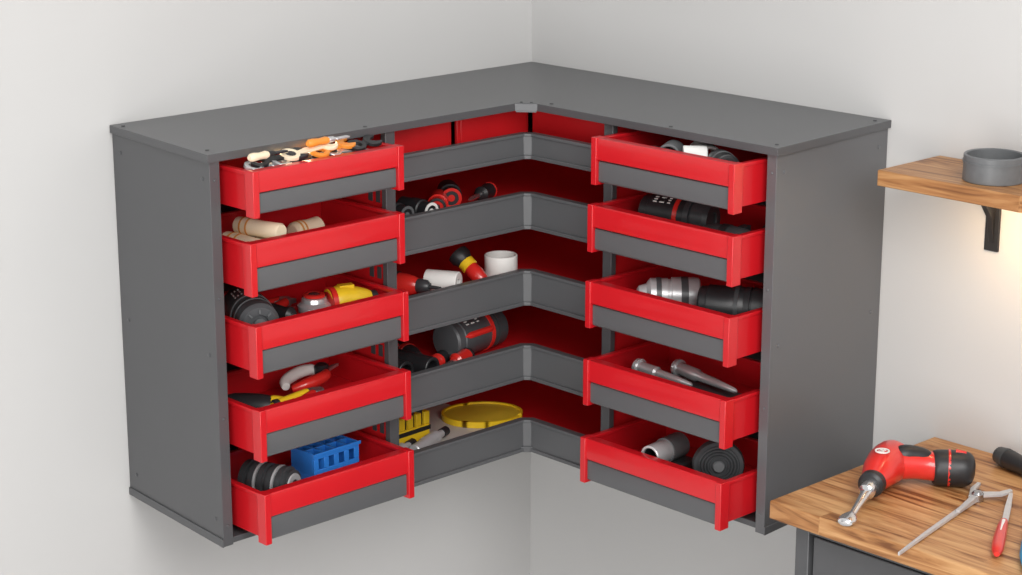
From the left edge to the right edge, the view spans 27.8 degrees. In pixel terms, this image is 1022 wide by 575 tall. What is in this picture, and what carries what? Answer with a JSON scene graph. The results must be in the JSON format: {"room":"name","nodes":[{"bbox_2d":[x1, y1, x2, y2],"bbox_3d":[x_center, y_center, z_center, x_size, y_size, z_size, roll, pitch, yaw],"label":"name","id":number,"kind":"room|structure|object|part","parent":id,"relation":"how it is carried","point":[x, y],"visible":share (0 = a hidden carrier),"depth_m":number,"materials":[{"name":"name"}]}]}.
{"room":"workshop","nodes":[
{"label":"workshop","id":0,"kind":"room"},
{"bbox_2d":[0,0,531,574],"bbox_3d":[-1.661,-0.031,3.219,4.600,2.860,0.120,-14,21,-42],"label":"wall","id":1,"kind":"structure","parent":0,"point":[71,70],"depth_m":4.04,"materials":[{"name":"paint"}]},
{"bbox_2d":[110,62,890,547],"bbox_3d":[-0.019,0.050,4.041,1.155,0.753,1.023,-14,21,-42],"label":"upper cabinet","id":2,"kind":"object","parent":1,"relation":"attached to","point":[568,154],"depth_m":3.97,"materials":[{"name":"grey paint"}]},
{"bbox_3d":[-0.642,0.094,3.914,0.025,0.735,0.361,-12,19,-37],"label":"panel","id":3,"kind":"part","parent":2,"relation":"part of","materials":[{"name":"grey paint"}]},
{"bbox_3d":[-0.612,0.016,4.173,0.358,0.721,0.006,-14,21,-42],"label":"panel","id":4,"kind":"part","parent":2,"relation":"part of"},
{"bbox_3d":[-0.486,-0.075,3.829,0.130,0.043,0.043,13,20,40],"label":"wooden handle","id":5,"kind":"part","parent":2,"relation":"part of","materials":[{"name":"beige wood"}]},
{"bbox_2d":[224,287,278,323],"bbox_3d":[-0.488,0.050,3.881,0.083,0.083,0.157,-5,16,-19],"label":"motor","id":6,"kind":"object","parent":2,"relation":"in","point":[238,306],"visible":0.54,"depth_m":3.82,"materials":[{"name":"grey plastic"}]},
{"bbox_2d":[248,309,270,323],"bbox_3d":[-0.462,0.069,3.812,0.058,0.058,0.004,-5,16,-19],"label":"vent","id":7,"kind":"object","parent":6,"relation":"attached to","point":[255,316],"depth_m":3.81,"materials":[{"name":"grey plastic"}]},
{"bbox_2d":[228,393,282,407],"bbox_3d":[-0.466,0.225,3.897,0.178,0.050,0.053,1,15,5],"label":"utility knife","id":8,"kind":"object","parent":2,"relation":"in","point":[256,400],"visible":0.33,"depth_m":3.88,"materials":[{"name":"black rubber"}]},
{"bbox_2d":[238,459,300,490],"bbox_3d":[-0.460,0.369,3.945,0.112,0.070,0.070,7,17,25],"label":"roller","id":9,"kind":"object","parent":2,"relation":"in","point":[264,476],"visible":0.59,"depth_m":3.92,"materials":[{"name":"plastic"}]},
{"bbox_2d":[268,296,295,306],"bbox_3d":[-0.460,0.033,3.999,0.075,0.018,0.107,10,18,34],"label":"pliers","id":10,"kind":"object","parent":2,"relation":"in","point":[286,301],"visible":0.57,"depth_m":4.01,"materials":[{"name":"red plastic"}]},
{"bbox_2d":[270,302,296,317],"bbox_3d":[-0.415,0.054,3.933,0.144,0.037,0.037,9,18,31],"label":"screwdriver","id":11,"kind":"object","parent":2,"relation":"in","point":[282,311],"visible":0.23,"depth_m":3.93,"materials":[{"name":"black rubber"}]},
{"bbox_2d":[271,386,323,403],"bbox_3d":[-0.396,0.209,3.913,0.060,0.022,0.131,8,17,28],"label":"pliers","id":12,"kind":"object","parent":2,"relation":"in","point":[311,390],"visible":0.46,"depth_m":3.91,"materials":[{"name":"yellow plastic"}]},
{"bbox_3d":[-0.394,-0.112,3.967,0.041,0.041,0.070,13,20,39],"label":"wooden handle","id":13,"kind":"part","parent":2,"relation":"part of","materials":[{"name":"beige wood"}]},
{"bbox_2d":[280,362,338,392],"bbox_3d":[-0.388,0.171,4.044,0.083,0.033,0.150,11,19,36],"label":"pruning shears","id":14,"kind":"object","parent":2,"relation":"in","point":[320,372],"visible":0.96,"depth_m":4.02,"materials":[{"name":"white plastic"}]},
{"bbox_3d":[-0.356,0.158,4.086,0.014,0.006,0.043,11,25,36],"label":"blade","id":15,"kind":"part","parent":14,"relation":"part of","materials":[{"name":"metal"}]},
{"bbox_3d":[-0.415,-0.217,3.865,0.352,0.085,0.250,-14,21,-42],"label":"drawer","id":16,"kind":"part","parent":2,"relation":"part of","materials":[{"name":"red plastic"}]},
{"bbox_3d":[-0.420,-0.085,3.916,0.364,0.099,0.250,-14,21,-42],"label":"drawer","id":17,"kind":"part","parent":2,"relation":"part of","materials":[{"name":"red plastic"}]},
{"bbox_3d":[-0.414,0.064,3.950,0.364,0.099,0.250,-14,21,-42],"label":"drawer","id":18,"kind":"part","parent":2,"relation":"part of","materials":[{"name":"red plastic"}]},
{"bbox_3d":[-0.412,0.218,3.989,0.364,0.099,0.250,-14,21,-42],"label":"drawer","id":19,"kind":"part","parent":2,"relation":"part of","materials":[{"name":"red plastic"}]},
{"bbox_3d":[-0.408,0.375,4.027,0.364,0.099,0.250,-14,21,-42],"label":"drawer","id":20,"kind":"part","parent":2,"relation":"part of","materials":[{"name":"red plastic"}]},
{"bbox_2d":[291,435,360,478],"bbox_3d":[-0.365,0.338,4.061,0.076,0.069,0.122,14,21,42],"label":"bin","id":21,"kind":"object","parent":2,"relation":"in","point":[313,459],"visible":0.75,"depth_m":4.03,"materials":[{"name":"blue plastic"}]},
{"bbox_3d":[-0.342,-0.042,3.842,0.336,0.045,0.009,-14,21,-42],"label":"handle","id":22,"kind":"part","parent":2,"relation":"part of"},
{"bbox_3d":[-0.336,-0.178,3.791,0.324,0.038,0.009,-14,21,-42],"label":"handle","id":23,"kind":"part","parent":2,"relation":"part of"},
{"bbox_3d":[-0.336,0.107,3.877,0.336,0.045,0.009,-14,21,-42],"label":"handle","id":24,"kind":"part","parent":2,"relation":"part of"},
{"bbox_3d":[-0.333,0.261,3.916,0.336,0.045,0.009,-14,21,-42],"label":"handle","id":25,"kind":"part","parent":2,"relation":"part of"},
{"bbox_2d":[297,283,378,313],"bbox_3d":[-0.333,0.028,3.990,0.165,0.066,0.066,-7,17,-25],"label":"grinder","id":26,"kind":"object","parent":2,"relation":"in","point":[345,292],"visible":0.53,"depth_m":3.96,"materials":[{"name":"yellow plastic"}]},
{"bbox_3d":[-0.329,0.418,3.954,0.336,0.045,0.009,-14,21,-42],"label":"handle","id":27,"kind":"part","parent":2,"relation":"part of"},
{"bbox_3d":[-0.236,0.048,4.057,0.024,0.721,0.014,-14,21,-42],"label":"post","id":28,"kind":"part","parent":2,"relation":"part of","materials":[{"name":"grey paint"}]},
{"bbox_2d":[396,202,413,214],"bbox_3d":[-0.236,-0.151,4.115,0.087,0.042,0.042,14,21,42],"label":"coupling","id":29,"kind":"object","parent":2,"relation":"on","point":[400,207],"visible":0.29,"depth_m":4.09,"materials":[{"name":"black rubber"}]},
{"bbox_2d":[398,359,413,372],"bbox_3d":[-0.256,0.161,4.199,0.120,0.046,0.046,13,20,39],"label":"rubber sleeve","id":30,"kind":"object","parent":2,"relation":"on","point":[404,364],"visible":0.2,"depth_m":4.17,"materials":[{"name":"black rubber"}]},
{"bbox_2d":[399,438,416,447],"bbox_3d":[-0.222,0.331,4.230,0.028,0.028,0.099,7,17,25],"label":"steel punch","id":31,"kind":"object","parent":2,"relation":"on","point":[411,441],"visible":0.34,"depth_m":4.25,"materials":[{"name":"silver metal"}]},
{"bbox_2d":[398,340,421,353],"bbox_3d":[-0.238,0.143,4.276,0.112,0.041,0.140,-9,18,-31],"label":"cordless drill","id":32,"kind":"object","parent":2,"relation":"on","point":[402,345],"visible":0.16,"depth_m":4.29,"materials":[{"name":"black plastic"}]},
{"bbox_3d":[-0.225,0.134,4.311,0.051,0.041,0.030,-9,18,-31],"label":"trim","id":33,"kind":"part","parent":32,"relation":"part of","materials":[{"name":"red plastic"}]},
{"bbox_2d":[399,409,430,442],"bbox_3d":[-0.222,0.289,4.303,0.042,0.071,0.113,14,21,42],"label":"case","id":34,"kind":"object","parent":2,"relation":"on","point":[418,426],"visible":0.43,"depth_m":4.30,"materials":[{"name":"yellow plastic"}]},
{"bbox_2d":[397,196,437,213],"bbox_3d":[-0.189,-0.159,4.145,0.087,0.042,0.042,14,21,42],"label":"coupling","id":35,"kind":"object","parent":2,"relation":"on","point":[419,205],"visible":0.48,"depth_m":4.12,"materials":[{"name":"black rubber"}]},
{"bbox_2d":[398,349,439,371],"bbox_3d":[-0.205,0.154,4.225,0.120,0.046,0.046,11,19,36],"label":"rubber sleeve","id":36,"kind":"object","parent":2,"relation":"on","point":[420,362],"visible":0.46,"depth_m":4.20,"materials":[{"name":"black rubber"}]},
{"bbox_2d":[397,271,441,294],"bbox_3d":[-0.235,0.003,4.162,0.168,0.050,0.134,6,16,23],"label":"cordless drill","id":37,"kind":"object","parent":2,"relation":"on","point":[408,282],"visible":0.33,"depth_m":4.18,"materials":[{"name":"red plastic"}]},
{"bbox_2d":[409,438,431,449],"bbox_3d":[-0.176,0.323,4.260,0.028,0.028,0.099,7,17,25],"label":"steel punch","id":38,"kind":"object","parent":2,"relation":"on","point":[423,442],"visible":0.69,"depth_m":4.23,"materials":[{"name":"silver metal"}]},
{"bbox_3d":[-0.190,-0.289,4.088,0.190,0.083,0.011,-14,21,-42],"label":"liner plate","id":39,"kind":"part","parent":2,"relation":"part of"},
{"bbox_2d":[420,426,449,444],"bbox_3d":[-0.157,0.311,4.304,0.028,0.028,0.099,7,17,25],"label":"steel punch","id":40,"kind":"object","parent":2,"relation":"on","point":[435,437],"visible":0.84,"depth_m":4.29,"materials":[{"name":"silver metal"}]},
{"bbox_2d":[428,189,448,208],"bbox_3d":[-0.147,-0.172,4.196,0.042,0.042,0.087,0,15,1],"label":"coupling","id":41,"kind":"object","parent":2,"relation":"on","point":[438,196],"visible":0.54,"depth_m":4.17,"materials":[{"name":"red plastic"}]},
{"bbox_2d":[432,350,449,364],"bbox_3d":[-0.141,0.143,4.292,0.033,0.033,0.084,5,16,17],"label":"screwdriver","id":42,"kind":"object","parent":2,"relation":"in","point":[442,356],"visible":0.65,"depth_m":4.26,"materials":[{"name":"red plastic"}]},
{"bbox_2d":[423,269,461,290],"bbox_3d":[-0.140,-0.011,4.217,0.070,0.048,0.048,5,16,17],"label":"roll","id":43,"kind":"object","parent":2,"relation":"on","point":[441,278],"visible":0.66,"depth_m":4.20,"materials":[{"name":"white paper"}]},
{"bbox_2d":[437,179,461,206],"bbox_3d":[-0.127,-0.193,4.260,0.048,0.048,0.087,-2,15,-7],"label":"coupling","id":44,"kind":"object","parent":2,"relation":"on","point":[449,187],"visible":0.68,"depth_m":4.22,"materials":[{"name":"red plastic"}]},
{"bbox_2d":[442,348,474,364],"bbox_3d":[-0.115,0.152,4.257,0.035,0.035,0.114,9,18,31],"label":"screwdriver","id":45,"kind":"object","parent":2,"relation":"on","point":[464,353],"visible":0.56,"depth_m":4.26,"materials":[{"name":"red plastic"}]},
{"bbox_3d":[-0.102,0.146,4.278,0.034,0.034,0.055,9,18,31],"label":"handle","id":46,"kind":"part","parent":45,"relation":"part of","materials":[{"name":"red plastic"}]},
{"bbox_3d":[-0.014,-0.031,4.345,0.714,0.721,0.574,-14,21,-42],"label":"panel","id":47,"kind":"part","parent":2,"relation":"part of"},
{"bbox_2d":[449,246,487,279],"bbox_3d":[-0.086,-0.046,4.279,0.090,0.077,0.046,11,19,36],"label":"torch","id":48,"kind":"object","parent":2,"relation":"on","point":[461,258],"visible":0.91,"depth_m":4.27,"materials":[{"name":"red plastic"}]},
{"bbox_3d":[-0.069,-0.026,4.272,0.048,0.033,0.033,47,36,19],"label":"handle","id":49,"kind":"part","parent":48,"relation":"part of","materials":[{"name":"red plastic"}]},
{"bbox_2d":[433,311,507,355],"bbox_3d":[-0.083,0.096,4.364,0.091,0.089,0.163,12,19,38],"label":"motor","id":50,"kind":"object","parent":2,"relation":"on","point":[483,333],"visible":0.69,"depth_m":4.32,"materials":[{"name":"plastic"}]},
{"bbox_2d":[441,401,522,427],"bbox_3d":[-0.063,0.274,4.466,0.176,0.013,0.144,-2,15,-9],"label":"oval tray","id":51,"kind":"object","parent":2,"relation":"on","point":[476,414],"visible":0.92,"depth_m":4.46,"materials":[{"name":"yellow plastic"}]},
{"bbox_2d":[468,182,497,200],"bbox_3d":[-0.063,-0.193,4.287,0.035,0.035,0.114,7,17,23],"label":"screwdriver","id":52,"kind":"object","parent":2,"relation":"on","point":[489,189],"visible":0.91,"depth_m":4.29,"materials":[{"name":"black plastic"}]},
{"bbox_3d":[-0.053,-0.199,4.309,0.034,0.034,0.055,7,17,23],"label":"handle","id":53,"kind":"part","parent":52,"relation":"part of","materials":[{"name":"black plastic"}]},
{"bbox_2d":[451,112,531,144],"bbox_3d":[-0.014,-0.296,4.270,0.704,0.006,0.564,-14,21,-42],"label":"shelf","id":54,"kind":"object","parent":2,"relation":"attached to","point":[522,141],"depth_m":4.26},
{"bbox_3d":[-0.038,-0.327,4.228,0.200,0.083,0.011,-14,21,-42],"label":"liner plate","id":55,"kind":"part","parent":2,"relation":"part of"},
{"bbox_3d":[-0.018,0.401,4.161,1.120,0.012,0.988,-14,21,-42],"label":"panel","id":56,"kind":"part","parent":2,"relation":"part of","materials":[{"name":"grey paint"}]},
{"bbox_2d":[395,159,603,203],"bbox_3d":[-0.014,-0.176,4.302,0.704,0.006,0.564,-14,21,-42],"label":"shelf","id":57,"kind":"object","parent":2,"relation":"attached to","point":[524,175],"depth_m":4.48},
{"bbox_2d":[398,306,601,361],"bbox_3d":[-0.014,0.138,4.387,0.704,0.006,0.564,-14,21,-42],"label":"shelf","id":58,"kind":"object","parent":2,"relation":"attached to","point":[526,324],"depth_m":4.48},
{"bbox_2d":[397,229,602,295],"bbox_3d":[-0.014,-0.018,4.345,0.704,0.006,0.564,-14,21,-42],"label":"shelf","id":59,"kind":"object","parent":2,"relation":"attached to","point":[561,256],"depth_m":4.47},
{"bbox_3d":[-0.019,-0.304,3.945,1.154,0.017,1.022,-14,21,-42],"label":"panel","id":60,"kind":"part","parent":2,"relation":"part of","materials":[{"name":"grey paint"}]},
{"bbox_2d":[484,250,517,276],"bbox_3d":[-0.021,-0.045,4.339,0.070,0.050,0.070,-14,21,-42],"label":"cup","id":61,"kind":"object","parent":2,"relation":"on","point":[499,261],"visible":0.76,"depth_m":4.31,"materials":[{"name":"white ceramic"}]},
{"bbox_2d":[446,380,600,434],"bbox_3d":[-0.014,0.296,4.430,0.704,0.006,0.564,-14,21,-42],"label":"shelf","id":62,"kind":"object","parent":2,"relation":"attached to","point":[565,409],"depth_m":4.54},
{"bbox_3d":[0.134,-0.320,4.199,0.008,0.083,0.255,-14,21,-42],"label":"liner plate","id":63,"kind":"part","parent":2,"relation":"part of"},
{"bbox_3d":[0.196,0.024,4.143,0.014,0.721,0.024,-14,21,-42],"label":"post","id":64,"kind":"part","parent":2,"relation":"part of","materials":[{"name":"grey metal"}]},
{"bbox_3d":[0.274,0.397,4.020,0.009,0.043,0.342,-14,21,-42],"label":"handle","id":65,"kind":"part","parent":2,"relation":"part of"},
{"bbox_3d":[0.278,0.240,3.982,0.009,0.043,0.342,-14,21,-42],"label":"handle","id":66,"kind":"part","parent":2,"relation":"part of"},
{"bbox_3d":[0.281,0.086,3.943,0.009,0.043,0.342,-14,21,-42],"label":"handle","id":67,"kind":"part","parent":2,"relation":"part of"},
{"bbox_3d":[0.284,-0.062,3.905,0.009,0.043,0.342,-14,21,-42],"label":"handle","id":68,"kind":"part","parent":2,"relation":"part of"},
{"bbox_3d":[0.286,-0.192,3.865,0.009,0.042,0.332,-14,21,-42],"label":"handle","id":69,"kind":"part","parent":2,"relation":"part of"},
{"bbox_2d":[637,276,700,305],"bbox_3d":[0.306,0.014,4.028,0.123,0.072,0.072,0,15,1],"label":"cylinder","id":70,"kind":"object","parent":2,"relation":"in","point":[684,289],"visible":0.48,"depth_m":4.00,"materials":[{"name":"silver metal"}]},
{"bbox_3d":[0.356,0.356,4.090,0.250,0.095,0.370,-14,21,-42],"label":"drawer","id":71,"kind":"part","parent":2,"relation":"part of","materials":[{"name":"red plastic"}]},
{"bbox_2d":[660,140,683,151],"bbox_3d":[0.302,-0.252,3.901,0.046,0.046,0.050,5,16,17],"label":"plastic cup","id":72,"kind":"object","parent":2,"relation":"in","point":[676,145],"visible":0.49,"depth_m":3.88,"materials":[{"name":"grey plastic"}]},
{"bbox_3d":[0.360,0.199,4.052,0.250,0.095,0.370,-14,21,-42],"label":"drawer","id":73,"kind":"part","parent":2,"relation":"part of","materials":[{"name":"red plastic"}]},
{"bbox_3d":[0.363,0.045,4.013,0.250,0.095,0.370,-14,21,-42],"label":"drawer","id":74,"kind":"part","parent":2,"relation":"part of","materials":[{"name":"red plastic"}]},
{"bbox_3d":[0.366,-0.103,3.975,0.250,0.095,0.370,-14,21,-42],"label":"drawer","id":75,"kind":"part","parent":2,"relation":"part of","materials":[{"name":"red plastic"}]},
{"bbox_2d":[637,194,719,224],"bbox_3d":[0.324,-0.138,3.997,0.148,0.079,0.079,9,18,31],"label":"motor","id":76,"kind":"object","parent":2,"relation":"in","point":[661,206],"visible":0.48,"depth_m":3.96,"materials":[{"name":"black plastic"}]},
{"bbox_3d":[0.368,-0.232,3.935,0.250,0.093,0.360,-14,21,-42],"label":"drawer","id":77,"kind":"part","parent":2,"relation":"part of","materials":[{"name":"red plastic"}]},
{"bbox_2d":[671,455,692,468],"bbox_3d":[0.312,0.353,4.088,0.095,0.026,0.070,-14,21,-42],"label":"block","id":78,"kind":"object","parent":2,"relation":"in","point":[686,461],"visible":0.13,"depth_m":4.08,"materials":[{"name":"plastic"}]},
{"bbox_2d":[641,432,689,461],"bbox_3d":[0.302,0.321,4.071,0.050,0.050,0.100,13,20,39],"label":"socket","id":79,"kind":"object","parent":78,"relation":"on","point":[673,446],"visible":0.93,"depth_m":4.06,"materials":[{"name":"silver metal"}]},
{"bbox_2d":[682,145,707,156],"bbox_3d":[0.344,-0.243,3.865,0.045,0.044,0.044,0,15,1],"label":"plastic cup","id":80,"kind":"object","parent":2,"relation":"in","point":[698,150],"visible":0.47,"depth_m":3.85,"materials":[{"name":"white plastic"}]},
{"bbox_2d":[690,141,717,152],"bbox_3d":[0.370,-0.251,3.947,0.052,0.052,0.070,-3,15,-11],"label":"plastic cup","id":81,"kind":"object","parent":2,"relation":"in","point":[711,147],"visible":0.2,"depth_m":3.93,"materials":[{"name":"black plastic"}]},
{"bbox_2d":[671,373,740,397],"bbox_3d":[0.353,0.206,4.018,0.085,0.024,0.190,-14,21,-42],"label":"foam block","id":82,"kind":"object","parent":2,"relation":"in","point":[699,385],"visible":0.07,"depth_m":4.00,"materials":[{"name":"plastic"}]},
{"bbox_2d":[632,358,692,386],"bbox_3d":[0.299,0.172,4.030,0.035,0.035,0.154,-12,19,-37],"label":"chisel","id":83,"kind":"object","parent":82,"relation":"on","point":[639,364],"visible":0.76,"depth_m":4.04,"materials":[{"name":"silver metal"}]},
{"bbox_2d":[670,359,736,392],"bbox_3d":[0.379,0.177,4.010,0.035,0.035,0.184,-10,18,-32],"label":"chisel","id":84,"kind":"object","parent":82,"relation":"on","point":[679,367],"visible":0.98,"depth_m":4.03,"materials":[{"name":"silver metal"}]},
{"bbox_2d":[692,441,744,479],"bbox_3d":[0.400,0.341,3.987,0.102,0.102,0.034,0,15,1],"label":"hose reel","id":85,"kind":"object","parent":2,"relation":"in","point":[709,459],"visible":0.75,"depth_m":3.97,"materials":[{"name":"plastic"}]},
{"bbox_2d":[708,149,738,161],"bbox_3d":[0.392,-0.226,3.810,0.050,0.050,0.069,-3,15,-11],"label":"motor","id":86,"kind":"object","parent":2,"relation":"in","point":[722,154],"visible":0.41,"depth_m":3.79,"materials":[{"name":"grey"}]},
{"bbox_2d":[696,284,762,314],"bbox_3d":[0.424,0.036,3.936,0.134,0.081,0.081,4,16,14],"label":"motor","id":87,"kind":"object","parent":2,"relation":"in","point":[738,299],"visible":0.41,"depth_m":3.90,"materials":[{"name":"black plastic"}]},
{"bbox_2d":[697,223,764,233],"bbox_3d":[0.417,-0.105,3.922,0.177,0.052,0.142,11,19,36],"label":"cordless drill","id":88,"kind":"object","parent":2,"relation":"in","point":[729,228],"visible":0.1,"depth_m":3.86,"materials":[{"name":"plastic"}]},
{"bbox_3d":[0.416,-0.092,3.875,0.038,0.052,0.064,11,19,36],"label":"trim","id":89,"kind":"part","parent":88,"relation":"part of","materials":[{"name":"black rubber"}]},
{"bbox_3d":[0.581,-0.001,4.236,0.006,0.721,0.371,-14,21,-42],"label":"panel","id":90,"kind":"part","parent":2,"relation":"part of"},
{"bbox_3d":[0.598,0.079,3.969,0.025,0.735,0.370,14,20,41],"label":"panel","id":91,"kind":"part","parent":2,"relation":"part of","materials":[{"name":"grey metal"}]},
{"label":"handle","id":92,"kind":"object","parent":2,"relation":"in","visible":0},
{"bbox_2d":[233,216,286,237],"bbox_3d":[-0.468,-0.110,3.838,0.110,0.034,0.034,10,18,34],"label":"handle","id":93,"kind":"object","parent":92,"relation":"on","point":[244,225],"visible":0.91,"depth_m":3.82,"materials":[{"name":"brown wood"}]},
{"bbox_3d":[-0.410,-0.190,3.768,0.180,0.026,0.026,-14,21,-42],"label":"chisel","id":94,"kind":"object","parent":2,"relation":"in","visible":0},
{"label":"chisel","id":95,"kind":"object","parent":94,"relation":"on","visible":0},
{"bbox_2d":[299,150,335,160],"bbox_3d":[-0.356,-0.243,3.806,0.106,0.021,0.037,-11,19,-35],"label":"wrench","id":96,"kind":"object","parent":95,"relation":"on","point":[310,156],"visible":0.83,"depth_m":3.79,"materials":[{"name":"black metal"}]},
{"bbox_2d":[271,152,315,165],"bbox_3d":[-0.392,-0.233,3.773,0.037,0.022,0.116,12,19,37],"label":"wrench","id":97,"kind":"object","parent":96,"relation":"on","point":[274,162],"visible":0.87,"depth_m":3.73,"materials":[{"name":"silver metal"}]},
{"bbox_2d":[280,143,337,160],"bbox_3d":[-0.371,-0.253,3.788,0.037,0.024,0.126,14,20,41],"label":"wrench","id":98,"kind":"object","parent":97,"relation":"on","point":[327,146],"visible":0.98,"depth_m":3.78,"materials":[{"name":"beige metal"}]},
{"bbox_2d":[306,135,349,147],"bbox_3d":[-0.337,-0.272,3.810,0.016,0.016,0.100,14,21,42],"label":"chisel","id":99,"kind":"object","parent":98,"relation":"on","point":[313,142],"visible":1,"depth_m":3.79,"materials":[{"name":"orange plastic"}]},
{"bbox_3d":[-0.354,-0.267,3.792,0.016,0.016,0.050,14,21,42],"label":"handle","id":100,"kind":"part","parent":99,"relation":"part of","materials":[{"name":"orange plastic"}]},
{"bbox_3d":[-0.320,-0.277,3.827,0.012,0.012,0.050,14,21,42],"label":"blade","id":101,"kind":"part","parent":99,"relation":"part of","materials":[{"name":"silver metal"}]},
{"bbox_2d":[310,138,355,157],"bbox_3d":[-0.331,-0.259,3.826,0.037,0.022,0.107,11,19,36],"label":"wrench","id":102,"kind":"object","parent":96,"relation":"on","point":[341,143],"visible":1,"depth_m":3.83,"materials":[{"name":"orange plastic"}]},
{"bbox_3d":[-0.436,-0.211,3.754,0.022,0.022,0.130,12,19,37],"label":"chisel","id":103,"kind":"object","parent":94,"relation":"on","visible":0},
{"bbox_2d":[243,161,273,169],"bbox_3d":[-0.446,-0.220,3.723,0.037,0.020,0.087,10,18,34],"label":"wrench","id":104,"kind":"object","parent":103,"relation":"on","point":[247,165],"visible":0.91,"depth_m":3.69,"materials":[{"name":"silver metal"}]},
{"bbox_2d":[247,150,287,161],"bbox_3d":[-0.437,-0.239,3.717,0.016,0.016,0.090,13,20,39],"label":"chisel","id":105,"kind":"object","parent":104,"relation":"on","point":[252,157],"visible":1,"depth_m":3.70,"materials":[{"name":"beige plastic"}]},
{"bbox_3d":[-0.452,-0.235,3.700,0.016,0.016,0.045,13,20,39],"label":"handle","id":106,"kind":"part","parent":105,"relation":"part of","materials":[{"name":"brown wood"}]},
{"bbox_3d":[-0.422,-0.244,3.733,0.012,0.012,0.045,13,20,39],"label":"blade","id":107,"kind":"part","parent":105,"relation":"part of","materials":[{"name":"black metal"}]},
{"bbox_2d":[251,147,308,167],"bbox_3d":[-0.422,-0.234,3.744,0.116,0.023,0.037,-11,19,-35],"label":"wrench","id":108,"kind":"object","parent":104,"relation":"on","point":[302,156],"visible":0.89,"depth_m":3.74,"materials":[{"name":"black metal"}]},
{"bbox_3d":[-0.294,-0.219,3.875,0.120,0.026,0.026,-14,21,-42],"label":"chisel","id":109,"kind":"object","parent":2,"relation":"in","visible":0},
{"label":"chisel","id":110,"kind":"object","parent":109,"relation":"on","visible":0},
{"bbox_2d":[330,145,366,154],"bbox_3d":[-0.306,-0.256,3.852,0.106,0.021,0.037,-13,20,-39],"label":"wrench","id":111,"kind":"object","parent":110,"relation":"on","point":[340,150],"visible":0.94,"depth_m":3.84,"materials":[{"name":"silver metal"}]},
{"bbox_2d":[347,135,381,150],"bbox_3d":[-0.276,-0.270,3.876,0.037,0.020,0.077,13,20,39],"label":"wrench","id":112,"kind":"object","parent":111,"relation":"on","point":[366,140],"visible":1,"depth_m":3.88,"materials":[{"name":"black metal"}]},
{"bbox_2d":[530,0,1021,574],"bbox_3d":[1.635,-0.021,3.182,0.120,2.860,4.720,-14,21,-42],"label":"wall","id":113,"kind":"structure","parent":0,"point":[946,75],"depth_m":4.05,"materials":[{"name":"paint"}]},
{"bbox_2d":[877,155,1021,251],"bbox_3d":[1.083,-0.061,3.534,0.194,0.163,0.988,-14,21,-42],"label":"wall shelf","id":114,"kind":"object","parent":113,"relation":"attached to","point":[937,176],"visible":0.7,"depth_m":3.74,"materials":[{"name":"brown wood"}]},
{"bbox_2d":[962,148,1021,186],"bbox_3d":[0.865,-0.215,3.700,0.113,0.048,0.113,-14,21,-42],"label":"round tin","id":115,"kind":"object","parent":114,"relation":"on","point":[998,167],"visible":1,"depth_m":3.66,"materials":[{"name":"grey metal"}]},
{"bbox_3d":[-0.031,1.823,2.039,4.720,0.100,4.720,-14,21,-42],"label":"floor","id":116,"kind":"structure","parent":0,"visible":0},
{"bbox_2d":[770,437,1021,574],"bbox_3d":[1.117,0.901,3.524,0.504,0.901,1.363,-14,21,-42],"label":"workbench","id":117,"kind":"object","parent":116,"relation":"on","point":[887,522],"visible":0.91,"depth_m":3.65,"materials":[{"name":"brown wood"}]},
{"bbox_3d":[0.965,0.639,3.305,0.012,0.162,1.215,-14,21,-42],"label":"drawer","id":118,"kind":"part","parent":117,"relation":"part of","materials":[{"name":"grey paint"}]},
{"bbox_2d":[837,440,975,525],"bbox_3d":[0.703,0.348,3.692,0.187,0.078,0.328,8,17,26],"label":"cordless drill","id":119,"kind":"object","parent":117,"relation":"on","point":[890,462],"visible":1,"depth_m":3.75,"materials":[{"name":"red plastic"}]},
{"bbox_2d":[898,482,1012,555],"bbox_3d":[0.768,0.402,3.607,0.072,0.018,0.385,11,19,35],"label":"divider","id":120,"kind":"object","parent":117,"relation":"on","point":[975,496],"visible":1,"depth_m":3.66,"materials":[{"name":"silver metal"}]},
{"bbox_3d":[0.837,0.367,3.744,0.013,0.006,0.076,6,16,22],"label":"leg","id":121,"kind":"part","parent":120,"relation":"part of","materials":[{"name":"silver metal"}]},
{"bbox_2d":[991,493,1012,556],"bbox_3d":[0.852,0.407,3.581,0.022,0.019,0.295,5,16,17],"label":"pliers","id":122,"kind":"object","parent":117,"relation":"on","point":[999,538],"visible":1,"depth_m":3.52,"materials":[{"name":"plastic"}]},
{"bbox_2d":[992,447,1021,474],"bbox_3d":[0.967,0.340,3.797,0.040,0.039,0.224,-7,17,-25],"label":"screwdriver","id":123,"kind":"object","parent":117,"relation":"on","point":[1009,459],"visible":1,"depth_m":3.85,"materials":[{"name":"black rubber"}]},
{"bbox_2d":[1019,542,1021,564],"bbox_3d":[0.881,0.424,3.515,0.025,0.019,0.291,4,16,16],"label":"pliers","id":124,"kind":"object","parent":117,"relation":"on","point":[1020,554],"visible":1,"depth_m":3.43,"materials":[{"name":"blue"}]}
]}

